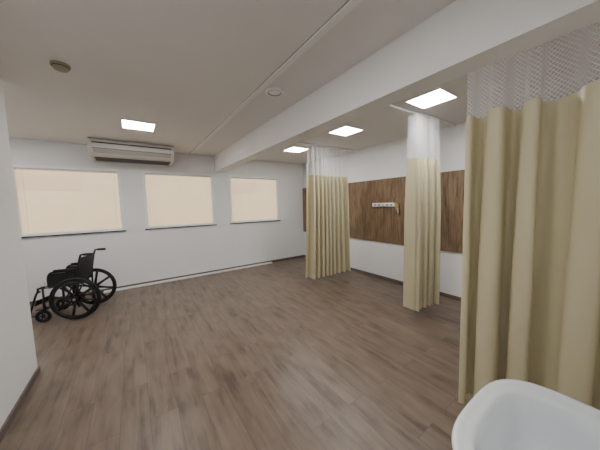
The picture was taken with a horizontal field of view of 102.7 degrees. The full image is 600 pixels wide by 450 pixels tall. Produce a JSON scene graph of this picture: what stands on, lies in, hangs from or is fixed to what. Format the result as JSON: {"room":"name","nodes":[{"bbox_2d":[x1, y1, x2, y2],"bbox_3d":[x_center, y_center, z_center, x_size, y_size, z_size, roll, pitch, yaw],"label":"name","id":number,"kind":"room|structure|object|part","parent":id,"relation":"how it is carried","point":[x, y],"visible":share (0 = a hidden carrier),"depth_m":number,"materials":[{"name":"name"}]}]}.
{"room":"hospital room","nodes":[
{"label":"hospital room","id":0,"kind":"room"},
{"bbox_2d":[0,78,36,427],"bbox_3d":[-1.336,0.214,0.324,0.150,2.680,4.430,-5,6,-35],"label":"wall","id":1,"kind":"structure","parent":0,"point":[18,361],"depth_m":1.97,"materials":[{"name":"paint"}]},
{"bbox_2d":[0,366,40,442],"bbox_3d":[-1.960,1.572,-0.005,1.761,0.060,4.444,-5,6,-35],"label":"baseboard","id":2,"kind":"structure","parent":1,"relation":"attached to","point":[18,404],"depth_m":1.87,"materials":[{"name":"brown wood"}]},
{"bbox_2d":[9,137,303,301],"bbox_3d":[-2.739,-0.170,5.105,6.810,2.680,0.150,-5,6,-35],"label":"wall","id":3,"kind":"structure","parent":0,"point":[134,255],"depth_m":4.96,"materials":[{"name":"paint"}]},
{"bbox_2d":[14,167,121,234],"bbox_3d":[-3.955,-0.416,4.186,1.295,1.073,0.024,-5,6,-35],"label":"blind rail","id":4,"kind":"object","parent":3,"relation":"attached to","point":[14,167],"visible":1,"depth_m":4.10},
{"bbox_2d":[14,169,121,233],"bbox_3d":[-3.958,-0.418,4.190,1.295,1.070,0.001,-5,6,-35],"label":"blind","id":5,"kind":"object","parent":4,"relation":"hanging from","point":[56,201],"depth_m":4.14,"materials":[{"name":"beige fabric"}]},
{"bbox_2d":[12,164,124,236],"bbox_3d":[-3.952,-0.425,4.181,1.385,1.145,0.072,-5,6,-35],"label":"frame","id":6,"kind":"object","parent":3,"relation":"attached to","point":[13,165],"visible":0.69,"depth_m":4.16,"materials":[{"name":"white metal"}]},
{"bbox_2d":[21,230,125,237],"bbox_3d":[-3.917,0.159,4.201,1.425,0.021,0.024,-5,6,-35],"label":"sill","id":7,"kind":"structure","parent":3,"relation":"attached to","point":[121,230],"depth_m":4.17,"materials":[{"name":"stone"}]},
{"bbox_2d":[29,255,303,304],"bbox_3d":[-2.606,1.135,5.190,6.646,0.060,0.014,-5,6,-35],"label":"baseboard","id":8,"kind":"structure","parent":3,"relation":"attached to","point":[300,256],"depth_m":5.29,"materials":[{"name":"brown wood"}]},
{"bbox_2d":[145,173,210,226],"bbox_3d":[-2.547,-0.534,5.158,1.265,1.073,0.024,-5,6,-35],"label":"blind rail","id":9,"kind":"object","parent":3,"relation":"attached to","point":[145,173],"visible":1,"depth_m":5.09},
{"bbox_2d":[145,175,212,225],"bbox_3d":[-2.550,-0.536,5.162,1.265,1.070,0.001,-5,6,-35],"label":"blind","id":10,"kind":"object","parent":9,"relation":"hanging from","point":[175,200],"depth_m":5.13,"materials":[{"name":"beige fabric"}]},
{"bbox_2d":[142,171,215,228],"bbox_3d":[-2.544,-0.542,5.152,1.355,1.145,0.072,-5,6,-35],"label":"frame","id":11,"kind":"object","parent":3,"relation":"attached to","point":[143,172],"visible":0.94,"depth_m":5.03,"materials":[{"name":"white metal"}]},
{"bbox_2d":[145,224,216,229],"bbox_3d":[-2.509,0.041,5.173,1.395,0.021,0.024,-5,6,-35],"label":"sill","id":12,"kind":"structure","parent":3,"relation":"attached to","point":[213,224],"depth_m":5.12,"materials":[{"name":"metal"}]},
{"bbox_2d":[104,262,271,292],"bbox_3d":[-2.189,1.120,5.426,3.500,0.030,0.069,-5,6,-35],"label":"trim","id":13,"kind":"structure","parent":3,"relation":"attached to","point":[203,274],"depth_m":5.18,"materials":[{"name":"white plastic"}]},
{"bbox_2d":[231,177,275,221],"bbox_3d":[-1.143,-0.651,6.127,1.255,1.073,0.024,-5,6,-35],"label":"blind rail","id":14,"kind":"object","parent":3,"relation":"attached to","point":[231,177],"visible":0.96,"depth_m":6.07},
{"bbox_2d":[231,178,276,220],"bbox_3d":[-1.145,-0.653,6.131,1.255,1.070,0.001,-5,6,-35],"label":"blind","id":15,"kind":"object","parent":14,"relation":"hanging from","point":[253,199],"depth_m":6.11,"materials":[{"name":"beige fabric"}]},
{"bbox_2d":[228,175,279,222],"bbox_3d":[-1.139,-0.659,6.121,1.345,1.145,0.072,-5,6,-35],"label":"frame","id":16,"kind":"object","parent":3,"relation":"attached to","point":[229,176],"visible":0.9,"depth_m":6.05,"materials":[{"name":"white metal"}]},
{"bbox_2d":[230,220,280,223],"bbox_3d":[-1.105,-0.076,6.141,1.385,0.021,0.024,-5,6,-35],"label":"sill","id":17,"kind":"structure","parent":3,"relation":"attached to","point":[274,220],"depth_m":6.08,"materials":[{"name":"metal"}]},
{"bbox_2d":[0,257,473,449],"bbox_3d":[-0.641,1.414,2.388,6.960,0.100,7.180,-5,6,-35],"label":"floor","id":18,"kind":"structure","parent":0,"point":[272,356],"depth_m":2.28,"materials":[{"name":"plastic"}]},
{"bbox_2d":[30,248,116,321],"bbox_3d":[-3.410,0.861,3.567,0.946,0.924,0.647,-3,5,-18],"label":"wheelchair","id":19,"kind":"object","parent":18,"relation":"on","point":[75,275],"visible":0.98,"depth_m":3.40,"materials":[{"name":"black metal"}]},
{"bbox_3d":[-3.401,0.836,3.371,0.874,0.841,0.181,-2,5,-9],"label":"frame","id":20,"kind":"part","parent":19,"relation":"part of","materials":[{"name":"black metal"}]},
{"bbox_3d":[-3.519,0.808,3.723,0.874,0.841,0.181,-4,6,-27],"label":"frame","id":21,"kind":"part","parent":19,"relation":"part of","materials":[{"name":"black metal"}]},
{"bbox_3d":[-3.210,0.623,3.615,0.089,0.343,0.423,-3,5,-18],"label":"backrest","id":22,"kind":"part","parent":19,"relation":"part of","materials":[{"name":"black fabric"}]},
{"bbox_2d":[451,379,599,449],"bbox_3d":[0.749,0.972,0.678,0.586,1.011,0.490,-5,6,-35],"label":"basin","id":23,"kind":"object","parent":18,"relation":"on","point":[505,414],"visible":1,"depth_m":0.84,"materials":[{"name":"ceramic"}]},
{"bbox_2d":[0,0,599,163],"bbox_3d":[-0.705,-1.365,2.146,6.960,0.120,7.180,-5,6,-35],"label":"ceiling","id":24,"kind":"structure","parent":0,"point":[182,67],"depth_m":1.97,"materials":[{"name":"paint"}]},
{"bbox_2d":[49,60,70,72],"bbox_3d":[-1.874,-1.230,1.879,0.120,0.049,0.120,-5,6,-35],"label":"smoke detector","id":25,"kind":"object","parent":24,"relation":"attached to","point":[59,66],"visible":1,"depth_m":1.85,"materials":[{"name":"plastic"}]},
{"bbox_2d":[87,137,173,165],"bbox_3d":[-3.012,-1.300,4.367,1.220,0.287,0.613,-5,6,-35],"label":"air conditioner","id":26,"kind":"object","parent":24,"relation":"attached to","point":[104,150],"visible":1,"depth_m":4.16,"materials":[{"name":"white plastic"}]},
{"bbox_2d":[121,119,155,131],"bbox_3d":[-2.215,-1.362,3.293,0.380,0.014,0.380,-5,6,-35],"label":"recessed light","id":27,"kind":"object","parent":24,"relation":"in","point":[131,124],"visible":1,"depth_m":3.26,"materials":[{"name":"white plastic"}]},
{"bbox_2d":[265,87,283,96],"bbox_3d":[-0.254,-1.332,2.414,0.190,0.014,0.190,-5,6,-35],"label":"ceiling speaker","id":28,"kind":"object","parent":24,"relation":"attached to","point":[273,91],"depth_m":2.40},
{"bbox_2d":[189,0,361,154],"bbox_3d":[-0.460,-1.330,2.441,0.058,0.012,6.680,-5,6,-35],"label":"trim","id":29,"kind":"structure","parent":24,"relation":"attached to","point":[349,5],"depth_m":1.82,"materials":[{"name":"paint"}]},
{"bbox_2d":[283,146,306,152],"bbox_3d":[-0.081,-1.557,4.959,0.380,0.014,0.380,-5,6,-35],"label":"recessed light","id":30,"kind":"object","parent":24,"relation":"in","point":[291,149],"visible":0.86,"depth_m":4.92,"materials":[{"name":"white plastic"}]},
{"bbox_2d":[328,125,362,135],"bbox_3d":[0.716,-1.472,3.762,0.380,0.014,0.380,-5,6,-35],"label":"recessed light","id":31,"kind":"object","parent":24,"relation":"in","point":[346,130],"visible":1,"depth_m":3.72,"materials":[{"name":"white plastic"}]},
{"bbox_2d":[296,104,455,150],"bbox_3d":[0.875,-1.475,3.830,2.102,0.024,5.750,-5,6,-35],"label":"track","id":32,"kind":"object","parent":24,"relation":"attached to","point":[391,105],"visible":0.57,"depth_m":3.33,"materials":[{"name":"white metal"}]},
{"bbox_2d":[306,145,350,278],"bbox_3d":[0.550,-0.258,4.829,1.037,2.550,0.229,-4,6,-31],"label":"curtain","id":33,"kind":"object","parent":32,"relation":"hanging from","point":[327,198],"visible":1,"depth_m":4.76,"materials":[{"name":"beige fabric"}]},
{"bbox_2d":[403,113,440,310],"bbox_3d":[1.657,-0.154,3.227,0.504,2.530,0.246,-4,6,-28],"label":"curtain","id":34,"kind":"object","parent":32,"relation":"hanging from","point":[422,213],"visible":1,"depth_m":3.15,"materials":[{"name":"beige fabric"}]},
{"bbox_2d":[458,21,599,409],"bbox_3d":[1.421,0.033,1.374,0.197,2.570,0.844,-5,6,-35],"label":"curtain","id":35,"kind":"object","parent":32,"relation":"hanging from","point":[530,291],"visible":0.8,"depth_m":1.44,"materials":[{"name":"beige fabric"}]},
{"bbox_2d":[214,0,599,171],"bbox_3d":[-0.210,-1.228,3.117,0.185,0.345,5.870,-5,6,-35],"label":"ceiling beam","id":36,"kind":"structure","parent":24,"relation":"attached to","point":[465,37],"depth_m":1.54,"materials":[{"name":"white paint"}]},
{"bbox_2d":[405,87,457,108],"bbox_3d":[1.450,-1.392,2.655,0.380,0.014,0.380,-5,6,-35],"label":"recessed light","id":37,"kind":"object","parent":24,"relation":"in","point":[439,95],"visible":1,"depth_m":2.62,"materials":[{"name":"white plastic"}]},
{"bbox_2d":[302,98,558,296],"bbox_3d":[2.123,-0.204,4.197,0.150,2.680,7.180,-5,6,-35],"label":"wall","id":38,"kind":"structure","parent":0,"point":[389,159],"depth_m":4.60,"materials":[{"name":"paint"}]},
{"bbox_2d":[304,255,460,300],"bbox_3d":[1.793,1.077,4.686,0.014,0.060,5.850,-5,6,-35],"label":"baseboard","id":39,"kind":"structure","parent":38,"relation":"attached to","point":[450,296],"depth_m":4.68,"materials":[{"name":"brown wood"}]},
{"bbox_2d":[302,170,464,253],"bbox_3d":[1.754,-0.263,4.574,0.020,1.250,5.826,-5,6,-35],"label":"wood wall panel","id":40,"kind":"object","parent":38,"relation":"attached to","point":[368,222],"visible":0.35,"depth_m":4.56,"materials":[{"name":"laminate"}]},
{"bbox_2d":[372,203,399,214],"bbox_3d":[1.641,-0.309,4.644,0.080,0.235,0.584,-5,6,-35],"label":"rail","id":41,"kind":"object","parent":40,"relation":"attached to","point":[396,205],"visible":1,"depth_m":4.55,"materials":[{"name":"white plastic"}]}
]}

